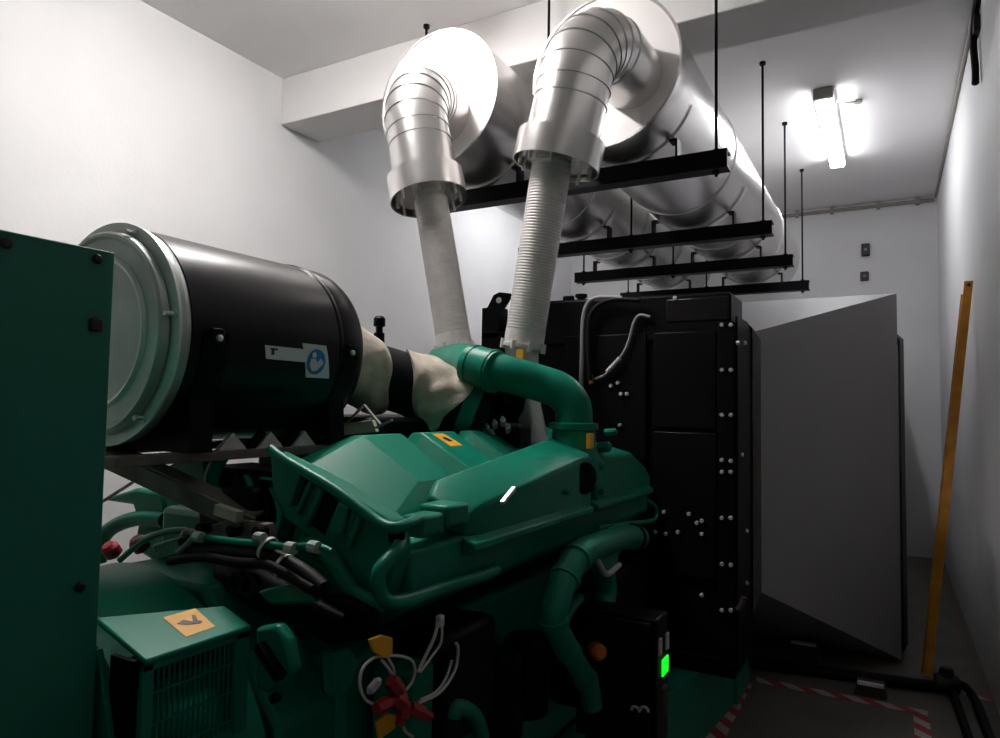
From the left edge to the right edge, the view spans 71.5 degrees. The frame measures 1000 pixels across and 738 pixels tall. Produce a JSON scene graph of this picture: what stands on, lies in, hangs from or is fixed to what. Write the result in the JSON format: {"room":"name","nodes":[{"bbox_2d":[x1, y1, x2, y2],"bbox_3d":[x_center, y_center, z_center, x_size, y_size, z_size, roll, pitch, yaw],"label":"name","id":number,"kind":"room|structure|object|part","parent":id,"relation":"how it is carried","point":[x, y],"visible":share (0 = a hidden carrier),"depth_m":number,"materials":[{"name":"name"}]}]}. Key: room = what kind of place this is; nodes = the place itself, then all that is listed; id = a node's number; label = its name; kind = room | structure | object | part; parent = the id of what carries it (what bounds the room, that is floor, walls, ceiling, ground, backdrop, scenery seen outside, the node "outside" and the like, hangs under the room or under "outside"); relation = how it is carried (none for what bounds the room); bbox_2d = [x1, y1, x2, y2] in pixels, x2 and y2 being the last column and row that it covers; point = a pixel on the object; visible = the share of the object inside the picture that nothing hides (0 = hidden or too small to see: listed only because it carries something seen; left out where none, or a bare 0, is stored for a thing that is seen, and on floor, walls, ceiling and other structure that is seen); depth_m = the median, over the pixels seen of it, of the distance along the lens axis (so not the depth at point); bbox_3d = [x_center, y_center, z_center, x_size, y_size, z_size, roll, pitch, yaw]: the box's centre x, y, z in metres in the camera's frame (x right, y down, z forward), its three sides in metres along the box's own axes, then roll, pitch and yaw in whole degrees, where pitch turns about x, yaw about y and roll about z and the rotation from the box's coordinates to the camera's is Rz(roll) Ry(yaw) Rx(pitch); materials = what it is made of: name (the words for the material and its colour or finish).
{"room":"mechanical room","nodes":[
{"label":"mechanical room","id":0,"kind":"room"},
{"bbox_2d":[0,0,570,565],"bbox_3d":[-2.312,-0.238,4.417,0.150,4.170,13.400,-1,-3,29],"label":"wall","id":1,"kind":"structure","parent":0,"point":[112,111],"depth_m":4.72,"materials":[{"name":"paint"}]},
{"bbox_2d":[281,0,933,141],"bbox_3d":[0.408,-2.095,4.456,4.600,0.370,0.410,-1,-3,29],"label":"beam","id":2,"kind":"structure","parent":1,"relation":"attached to","point":[343,98],"depth_m":4.38,"materials":[{"name":"paint"}]},
{"bbox_2d":[140,0,972,212],"bbox_3d":[-0.207,-2.424,3.369,5.000,0.150,13.800,-1,-3,29],"label":"ceiling","id":3,"kind":"structure","parent":0,"point":[903,64],"depth_m":5.12,"materials":[{"name":"paint"}]},
{"bbox_2d":[423,23,429,35],"bbox_3d":[-0.499,-1.634,4.587,0.042,1.306,0.044,-1,-3,29],"label":"rod","id":4,"kind":"object","parent":3,"relation":"hanging from","point":[426,26],"visible":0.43,"depth_m":4.61,"materials":[{"name":"black paint"}]},
{"bbox_2d":[450,138,730,212],"bbox_3d":[0.306,-1.122,4.103,2.025,0.198,0.100,-1,-3,29],"label":"beam","id":5,"kind":"structure","parent":4,"relation":"hanging from","point":[698,164],"depth_m":3.83,"materials":[{"name":"black metal"}]},
{"bbox_2d":[382,28,710,289],"bbox_3d":[0.960,-1.401,6.322,0.796,0.797,5.406,-1,-3,29],"label":"exhaust silencer","id":6,"kind":"object","parent":5,"relation":"on","point":[500,101],"visible":0.48,"depth_m":4.07,"materials":[{"name":"metal"}]},
{"bbox_2d":[384,67,468,217],"bbox_3d":[-0.375,-1.181,3.615,0.431,0.855,0.758,1,-3,-1],"label":"exhaust elbow","id":7,"kind":"object","parent":6,"relation":"attached to","point":[425,112],"visible":0.94,"depth_m":3.36,"materials":[{"name":"silver metal"}]},
{"bbox_3d":[-0.357,-1.547,3.980,0.768,0.768,0.012,-1,-3,29],"label":"plate","id":8,"kind":"part","parent":6,"relation":"part of","materials":[{"name":"metal"}]},
{"bbox_2d":[533,0,799,284],"bbox_3d":[1.829,-1.409,5.909,0.816,0.817,5.276,-1,-3,29],"label":"exhaust silencer","id":9,"kind":"object","parent":5,"relation":"on","point":[682,107],"visible":0.56,"depth_m":4.06,"materials":[{"name":"metal"}]},
{"bbox_2d":[513,7,662,184],"bbox_3d":[0.434,-1.248,3.231,0.842,0.846,0.434,4,-4,-43],"label":"exhaust elbow","id":10,"kind":"object","parent":9,"relation":"attached to","point":[597,57],"visible":0.96,"depth_m":2.97,"materials":[{"name":"silver metal"}]},
{"bbox_3d":[0.544,-1.552,3.623,0.788,0.788,0.012,-1,-3,29],"label":"plate","id":11,"kind":"part","parent":9,"relation":"part of","materials":[{"name":"metal"}]},
{"bbox_2d":[547,0,549,39],"bbox_3d":[0.286,-1.645,4.146,0.042,1.306,0.044,-1,-3,29],"label":"rod","id":12,"kind":"object","parent":3,"relation":"hanging from","point":[548,21],"visible":0.02,"depth_m":4.16,"materials":[{"name":"black paint"}]},
{"bbox_2d":[582,255,585,285],"bbox_3d":[0.847,-1.486,6.980,0.042,1.306,0.044,-1,-3,29],"label":"rod","id":13,"kind":"object","parent":3,"relation":"hanging from","point":[583,283],"visible":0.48,"depth_m":6.95,"materials":[{"name":"black paint"}]},
{"bbox_3d":[0.847,-1.486,6.980,0.016,1.306,0.016,1,-3,7],"label":"rod","id":14,"kind":"part","parent":13,"relation":"part of","materials":[{"name":"black paint"}]},
{"bbox_2d":[574,246,793,283],"bbox_3d":[1.651,-0.974,6.496,2.025,0.198,0.100,-1,-3,29],"label":"beam","id":15,"kind":"structure","parent":13,"relation":"hanging from","point":[762,262],"depth_m":6.41,"materials":[{"name":"black metal"}]},
{"bbox_2d":[629,197,633,252],"bbox_3d":[1.040,-1.562,5.487,0.042,1.306,0.044,-1,-3,29],"label":"rod","id":16,"kind":"object","parent":3,"relation":"hanging from","point":[631,199],"visible":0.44,"depth_m":5.46,"materials":[{"name":"black paint"}]},
{"bbox_3d":[1.040,-1.562,5.487,0.016,1.306,0.016,1,-3,7],"label":"rod","id":17,"kind":"part","parent":16,"relation":"part of","materials":[{"name":"black paint"}]},
{"bbox_2d":[671,247,674,278],"bbox_3d":[1.631,-1.497,6.540,0.042,1.306,0.044,-1,-3,29],"label":"rod","id":18,"kind":"object","parent":3,"relation":"hanging from","point":[672,276],"visible":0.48,"depth_m":6.51,"materials":[{"name":"black paint"}]},
{"bbox_3d":[1.631,-1.497,6.540,0.016,1.306,0.016,3,-4,-38],"label":"rod","id":19,"kind":"part","parent":18,"relation":"part of","materials":[{"name":"black paint"}]},
{"bbox_2d":[712,0,719,176],"bbox_3d":[1.141,-1.657,3.667,0.042,1.306,0.044,-1,-3,29],"label":"rod","id":20,"kind":"object","parent":3,"relation":"hanging from","point":[716,173],"visible":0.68,"depth_m":3.65,"materials":[{"name":"black paint"}]},
{"bbox_3d":[1.141,-1.657,3.667,0.016,1.306,0.016,3,-4,-38],"label":"rod","id":21,"kind":"part","parent":20,"relation":"part of","materials":[{"name":"black paint"}]},
{"bbox_2d":[759,61,765,239],"bbox_3d":[1.894,-1.574,5.007,0.042,1.306,0.044,-1,-3,29],"label":"rod","id":22,"kind":"object","parent":3,"relation":"hanging from","point":[762,64],"visible":0.97,"depth_m":5.01,"materials":[{"name":"black paint"}]},
{"bbox_3d":[1.894,-1.574,5.007,0.016,1.306,0.016,1,-3,7],"label":"rod","id":23,"kind":"part","parent":22,"relation":"part of","materials":[{"name":"black paint"}]},
{"bbox_2d":[782,122,787,269],"bbox_3d":[2.486,-1.508,6.060,0.042,1.306,0.044,-1,-3,29],"label":"rod","id":24,"kind":"object","parent":3,"relation":"hanging from","point":[784,124],"visible":0.98,"depth_m":6.06,"materials":[{"name":"black paint"}]},
{"bbox_3d":[2.486,-1.508,6.060,0.016,1.306,0.016,3,-4,-38],"label":"rod","id":25,"kind":"part","parent":24,"relation":"part of","materials":[{"name":"black paint"}]},
{"bbox_2d":[800,169,804,293],"bbox_3d":[3.147,-1.435,7.235,0.042,1.306,0.044,-1,-3,29],"label":"rod","id":26,"kind":"object","parent":3,"relation":"hanging from","point":[801,170],"visible":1,"depth_m":7.24,"materials":[{"name":"black paint"}]},
{"bbox_2d":[620,272,809,296],"bbox_3d":[2.312,-0.901,7.671,2.025,0.198,0.100,-1,-3,29],"label":"beam","id":27,"kind":"structure","parent":26,"relation":"hanging from","point":[787,286],"depth_m":7.47,"materials":[{"name":"black metal"}]},
{"bbox_3d":[3.147,-1.435,7.235,0.016,1.306,0.016,1,-3,7],"label":"rod","id":28,"kind":"part","parent":26,"relation":"part of","materials":[{"name":"black paint"}]},
{"bbox_2d":[812,86,861,167],"bbox_3d":[3.021,-2.101,6.130,0.340,0.111,1.760,-1,-3,29],"label":"lamp","id":29,"kind":"object","parent":3,"relation":"attached to","point":[825,99],"visible":1,"depth_m":5.86,"materials":[{"name":"white plastic"}]},
{"bbox_2d":[815,99,844,167],"bbox_3d":[2.942,-2.070,6.172,0.128,0.051,1.660,-1,-3,29],"label":"diffuser","id":30,"kind":"object","parent":29,"relation":"attached to","point":[827,111],"depth_m":6.02,"materials":[{"name":"white plastic"}]},
{"bbox_3d":[0.255,-1.551,5.927,0.042,1.306,0.044,-1,-3,29],"label":"rod","id":31,"kind":"object","parent":3,"relation":"hanging from","visible":0},
{"bbox_2d":[518,211,773,257],"bbox_3d":[1.059,-1.039,5.443,2.025,0.198,0.100,-1,-3,29],"label":"beam","id":32,"kind":"structure","parent":31,"relation":"hanging from","point":[749,230],"depth_m":5.27,"materials":[{"name":"black metal"}]},
{"bbox_2d":[571,196,941,557],"bbox_3d":[3.073,0.099,9.152,4.600,4.170,0.150,-1,-3,29],"label":"wall","id":33,"kind":"structure","parent":0,"point":[902,260],"depth_m":8.18,"materials":[{"name":"paint"}]},
{"bbox_2d":[782,196,933,218],"bbox_3d":[3.050,-1.943,9.171,4.550,0.090,0.060,-1,-3,29],"label":"trim","id":34,"kind":"structure","parent":33,"relation":"attached to","point":[917,200],"depth_m":8.40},
{"bbox_2d":[860,271,868,280],"bbox_3d":[4.390,-1.118,8.368,0.090,0.110,0.056,-1,-3,29],"label":"box","id":35,"kind":"object","parent":33,"relation":"attached to","point":[864,276],"visible":1,"depth_m":8.35,"materials":[{"name":"black plastic"}]},
{"bbox_2d":[861,243,869,255],"bbox_3d":[4.407,-1.438,8.379,0.090,0.150,0.056,-1,-3,29],"label":"box","id":36,"kind":"object","parent":33,"relation":"attached to","point":[865,248],"visible":1,"depth_m":8.36,"materials":[{"name":"black plastic"}]},
{"bbox_2d":[554,555,999,737],"bbox_3d":[-0.276,1.890,3.140,5.000,0.150,13.800,-1,-3,29],"label":"floor","id":37,"kind":"structure","parent":0,"point":[767,711],"depth_m":4.09,"materials":[{"name":"grey concrete"}]},
{"bbox_2d":[0,229,113,737],"bbox_3d":[-1.263,0.723,1.090,0.712,1.932,0.840,-1,-3,29],"label":"tall cabinet","id":38,"kind":"object","parent":37,"relation":"on","point":[56,296],"visible":1,"depth_m":1.23,"materials":[{"name":"green metal"}]},
{"bbox_2d":[559,659,749,737],"bbox_3d":[-0.016,1.602,3.023,1.555,0.420,3.820,-1,-3,29],"label":"base frame","id":39,"kind":"object","parent":37,"relation":"on","point":[697,701],"visible":0.09,"depth_m":3.45,"materials":[{"name":"green paint"}]},
{"bbox_2d":[92,562,266,737],"bbox_3d":[-0.981,1.001,1.599,1.000,1.040,0.328,-1,-3,29],"label":"alternator","id":40,"kind":"object","parent":39,"relation":"on","point":[168,665],"visible":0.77,"depth_m":1.40,"materials":[{"name":"green paint"}]},
{"bbox_2d":[97,606,250,664],"bbox_3d":[-0.658,0.521,1.418,0.160,0.061,0.244,-1,-3,29],"label":"hood","id":41,"kind":"object","parent":40,"relation":"attached to","point":[168,637],"depth_m":1.38,"materials":[{"name":"green metal"}]},
{"bbox_2d":[109,630,249,737],"bbox_3d":[-0.668,0.783,1.407,0.160,0.465,0.244,-1,-3,29],"label":"vent housing","id":42,"kind":"object","parent":40,"relation":"attached to","point":[197,687],"depth_m":1.38,"materials":[{"name":"green paint"}]},
{"bbox_2d":[151,642,234,737],"bbox_3d":[-0.607,0.779,1.364,0.006,0.429,0.190,-1,-3,29],"label":"grille","id":43,"kind":"object","parent":40,"relation":"attached to","point":[222,725],"depth_m":1.38,"materials":[{"name":"green metal"}]},
{"bbox_2d":[100,344,657,737],"bbox_3d":[-0.404,0.682,2.684,1.656,1.645,2.350,-1,-3,29],"label":"engine","id":44,"kind":"object","parent":39,"relation":"on","point":[505,531],"visible":0.87,"depth_m":1.97,"materials":[{"name":"green paint"}]},
{"bbox_3d":[-1.198,0.371,2.259,0.338,0.166,0.012,-1,-3,29],"label":"link rod","id":45,"kind":"part","parent":44,"relation":"part of","materials":[{"name":"black metal"}]},
{"bbox_3d":[-0.807,0.309,1.974,0.077,0.154,0.044,-1,-3,29],"label":"casting arm","id":46,"kind":"part","parent":44,"relation":"part of","materials":[{"name":"green paint"}]},
{"bbox_2d":[78,223,385,522],"bbox_3d":[-0.791,0.044,2.305,0.717,0.842,1.204,-1,-3,29],"label":"filter","id":47,"kind":"object","parent":44,"relation":"on","point":[207,343],"visible":0.75,"depth_m":1.91,"materials":[{"name":"black paint"}]},
{"bbox_3d":[-1.077,0.258,2.324,0.050,0.027,0.980,-1,-3,29],"label":"support rail","id":48,"kind":"part","parent":47,"relation":"part of","materials":[{"name":"black metal"}]},
{"bbox_3d":[-0.711,0.253,2.119,0.050,0.027,0.980,-1,-3,29],"label":"support rail","id":49,"kind":"part","parent":47,"relation":"part of","materials":[{"name":"black metal"}]},
{"bbox_2d":[127,231,362,442],"bbox_3d":[-0.878,-0.074,2.259,0.608,0.608,0.735,-1,-3,29],"label":"canister","id":50,"kind":"object","parent":47,"relation":"on","point":[284,368],"depth_m":2.05,"materials":[{"name":"black paint"}]},
{"bbox_3d":[-0.685,0.434,1.823,0.262,0.079,0.030,-1,-3,29],"label":"grey plate","id":51,"kind":"part","parent":44,"relation":"part of","materials":[{"name":"grey metal"}]},
{"bbox_3d":[-0.532,0.540,1.670,0.430,0.123,0.105,-1,-3,29],"label":"starter motor","id":52,"kind":"part","parent":44,"relation":"part of","materials":[{"name":"black paint"}]},
{"bbox_3d":[-0.388,0.365,1.683,0.059,0.078,0.014,-1,-3,29],"label":"plate","id":53,"kind":"part","parent":44,"relation":"part of","materials":[{"name":"green paint"}]},
{"bbox_3d":[-0.406,0.380,1.732,0.420,0.324,0.060,-1,-3,29],"label":"bank plate","id":54,"kind":"part","parent":44,"relation":"part of","materials":[{"name":"green paint"}]},
{"bbox_3d":[-0.368,0.480,1.636,0.251,0.145,0.040,-1,-3,29],"label":"rail","id":55,"kind":"part","parent":44,"relation":"part of","materials":[{"name":"green metal"}]},
{"bbox_3d":[-0.390,0.289,1.732,0.432,0.187,0.128,-1,-3,29],"label":"rail","id":56,"kind":"part","parent":44,"relation":"part of","materials":[{"name":"green metal"}]},
{"bbox_3d":[-0.513,0.213,2.504,0.184,0.062,0.020,-1,-3,29],"label":"beige plate","id":57,"kind":"part","parent":44,"relation":"part of","materials":[{"name":"metal"}]},
{"bbox_2d":[358,614,459,737],"bbox_3d":[-0.193,0.724,1.620,0.044,0.274,0.391,-1,-3,29],"label":"wiring loom","id":58,"kind":"object","parent":44,"relation":"hanging from","point":[381,645],"visible":1,"depth_m":1.54,"materials":[{"name":"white plastic"}]},
{"bbox_2d":[348,327,497,433],"bbox_3d":[-0.431,0.058,2.787,0.915,0.501,0.408,3,-3,-29],"label":"hose","id":59,"kind":"object","parent":44,"relation":"attached to","point":[409,383],"visible":0.52,"depth_m":2.75,"materials":[{"name":"beige fabric"}]},
{"bbox_3d":[-0.148,0.482,1.770,0.072,0.190,0.578,-1,-3,29],"label":"rail","id":60,"kind":"part","parent":44,"relation":"part of","materials":[{"name":"green metal"}]},
{"bbox_2d":[414,187,474,349],"bbox_3d":[-0.267,-0.479,3.339,0.342,0.848,0.201,-1,-3,29],"label":"exhaust pipe","id":61,"kind":"object","parent":44,"relation":"attached to","point":[441,265],"visible":0.98,"depth_m":3.28,"materials":[{"name":"metal"}]},
{"bbox_2d":[505,345,538,363],"bbox_3d":[0.097,0.006,3.104,0.160,0.220,0.160,-1,-3,29],"label":"outlet","id":62,"kind":"object","parent":44,"relation":"attached to","point":[533,356],"depth_m":3.05,"materials":[{"name":"metal"}]},
{"bbox_2d":[500,154,571,353],"bbox_3d":[0.159,-0.526,3.103,0.326,0.921,0.214,-1,-3,29],"label":"exhaust bellows","id":63,"kind":"object","parent":44,"relation":"attached to","point":[548,184],"visible":0.99,"depth_m":3.02,"materials":[{"name":"metal"}]},
{"bbox_2d":[576,600,668,737],"bbox_3d":[0.434,1.159,2.455,0.295,0.600,0.176,-1,-3,29],"label":"module","id":64,"kind":"object","parent":44,"relation":"attached to","point":[633,673],"visible":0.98,"depth_m":2.39,"materials":[{"name":"black paint"},{"name":"orange plastic"},{"name":"glowing green light"}]},
{"bbox_3d":[0.360,1.642,2.809,0.180,0.330,3.820,-1,-3,29],"label":"rail","id":65,"kind":"part","parent":39,"relation":"part of","materials":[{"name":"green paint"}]},
{"bbox_2d":[481,292,752,678],"bbox_3d":[0.590,0.533,3.874,1.540,2.005,0.660,-1,-3,29],"label":"radiator","id":66,"kind":"object","parent":39,"relation":"on","point":[672,374],"visible":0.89,"depth_m":3.58,"materials":[{"name":"black metal"}]},
{"bbox_3d":[-0.032,-0.272,4.221,0.120,0.190,0.112,-1,-3,29],"label":"post","id":67,"kind":"part","parent":66,"relation":"part of","materials":[{"name":"black metal"}]},
{"bbox_3d":[0.575,0.186,3.808,0.470,0.750,0.028,-1,-3,29],"label":"access panel","id":68,"kind":"part","parent":66,"relation":"part of","materials":[{"name":"black paint"}]},
{"bbox_3d":[0.686,-0.260,3.950,1.274,0.260,0.320,-1,-3,29],"label":"tank","id":69,"kind":"part","parent":66,"relation":"part of","materials":[{"name":"black metal"}]},
{"bbox_3d":[0.948,0.690,3.567,0.325,0.730,0.028,-1,-3,29],"label":"access panel","id":70,"kind":"part","parent":66,"relation":"part of","materials":[{"name":"black paint"}]},
{"bbox_3d":[0.958,0.056,3.601,0.325,0.500,0.028,-1,-3,29],"label":"access panel","id":71,"kind":"part","parent":66,"relation":"part of","materials":[{"name":"black paint"}]},
{"bbox_3d":[1.017,-0.307,3.586,0.320,0.125,0.015,-1,-3,29],"label":"tank panel","id":72,"kind":"part","parent":66,"relation":"part of","materials":[{"name":"black paint"}]},
{"bbox_3d":[0.602,1.495,3.923,1.475,0.090,0.380,-1,-3,29],"label":"tank","id":73,"kind":"part","parent":66,"relation":"part of","materials":[{"name":"metal"}]},
{"bbox_3d":[1.274,0.613,3.623,0.012,1.740,0.420,-1,-3,29],"label":"plate","id":74,"kind":"part","parent":66,"relation":"part of","materials":[{"name":"black paint"}]},
{"bbox_2d":[705,681,752,737],"bbox_3d":[1.192,1.868,3.712,0.110,0.002,1.230,-1,-3,29],"label":"tape","id":75,"kind":"object","parent":37,"relation":"on","point":[722,728],"visible":0.56,"depth_m":3.68,"materials":[{"name":"plastic"}]},
{"bbox_2d":[788,637,819,663],"bbox_3d":[2.025,1.869,4.625,0.188,0.123,0.124,-1,-3,29],"label":"block","id":76,"kind":"object","parent":37,"relation":"on","point":[800,649],"visible":1,"depth_m":4.58,"materials":[{"name":"black"}]},
{"bbox_2d":[742,293,907,659],"bbox_3d":[2.050,0.795,6.478,2.955,2.445,5.410,-1,-3,29],"label":"duct","id":77,"kind":"object","parent":37,"relation":"on","point":[829,513],"visible":0.4,"depth_m":4.39,"materials":[{"name":"grey metal"}]},
{"bbox_2d":[755,678,927,715],"bbox_3d":[1.959,1.897,4.037,0.900,0.002,0.075,-1,-3,29],"label":"tape","id":78,"kind":"object","parent":37,"relation":"on","point":[759,680],"visible":1,"depth_m":4.02,"materials":[{"name":"multicoloured plastic"}]},
{"bbox_2d":[855,677,886,699],"bbox_3d":[2.168,1.864,4.063,0.167,0.078,0.104,-1,-3,29],"label":"block","id":79,"kind":"object","parent":37,"relation":"on","point":[873,688],"visible":1,"depth_m":4.03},
{"bbox_2d":[748,655,995,737],"bbox_3d":[1.845,1.806,3.756,1.409,0.149,1.541,-1,-3,29],"label":"pipe","id":80,"kind":"object","parent":37,"relation":"on","point":[945,681],"visible":0.91,"depth_m":4.13,"materials":[{"name":"black metal"}]},
{"bbox_2d":[913,713,931,737],"bbox_3d":[2.072,1.865,3.390,0.075,0.002,0.930,-1,-3,29],"label":"tape","id":81,"kind":"object","parent":37,"relation":"on","point":[922,729],"visible":1,"depth_m":3.65,"materials":[{"name":"plastic"}]},
{"bbox_2d":[920,281,972,676],"bbox_3d":[2.916,0.669,4.536,0.503,2.552,0.074,2,-3,-23],"label":"wooden plank","id":82,"kind":"object","parent":37,"relation":"on","point":[965,299],"visible":1,"depth_m":4.52,"materials":[{"name":"orange paint"}]},
{"bbox_2d":[964,692,992,700],"bbox_3d":[2.793,1.912,4.056,0.135,0.002,0.075,-1,-3,29],"label":"tape","id":83,"kind":"object","parent":37,"relation":"on","point":[983,697],"visible":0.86,"depth_m":4.04,"materials":[{"name":"plastic"}]},
{"bbox_2d":[937,0,999,715],"bbox_3d":[1.829,-0.295,2.092,0.150,4.170,13.400,-1,-3,29],"label":"wall","id":84,"kind":"structure","parent":0,"point":[968,197],"depth_m":4.61,"materials":[{"name":"paint"}]},
{"bbox_2d":[934,18,970,197],"bbox_3d":[3.783,-2.135,5.801,0.028,0.028,5.170,-1,-3,29],"label":"trim","id":85,"kind":"structure","parent":84,"relation":"attached to","point":[967,44],"depth_m":5.58,"materials":[{"name":"grey metal"}]},
{"bbox_2d":[970,0,980,85],"bbox_3d":[2.820,-1.991,4.098,0.055,0.537,0.482,-1,-3,29],"label":"cable","id":86,"kind":"object","parent":84,"relation":"attached to","point":[975,26],"visible":1,"depth_m":4.21,"materials":[{"name":"black rubber"}]}
]}

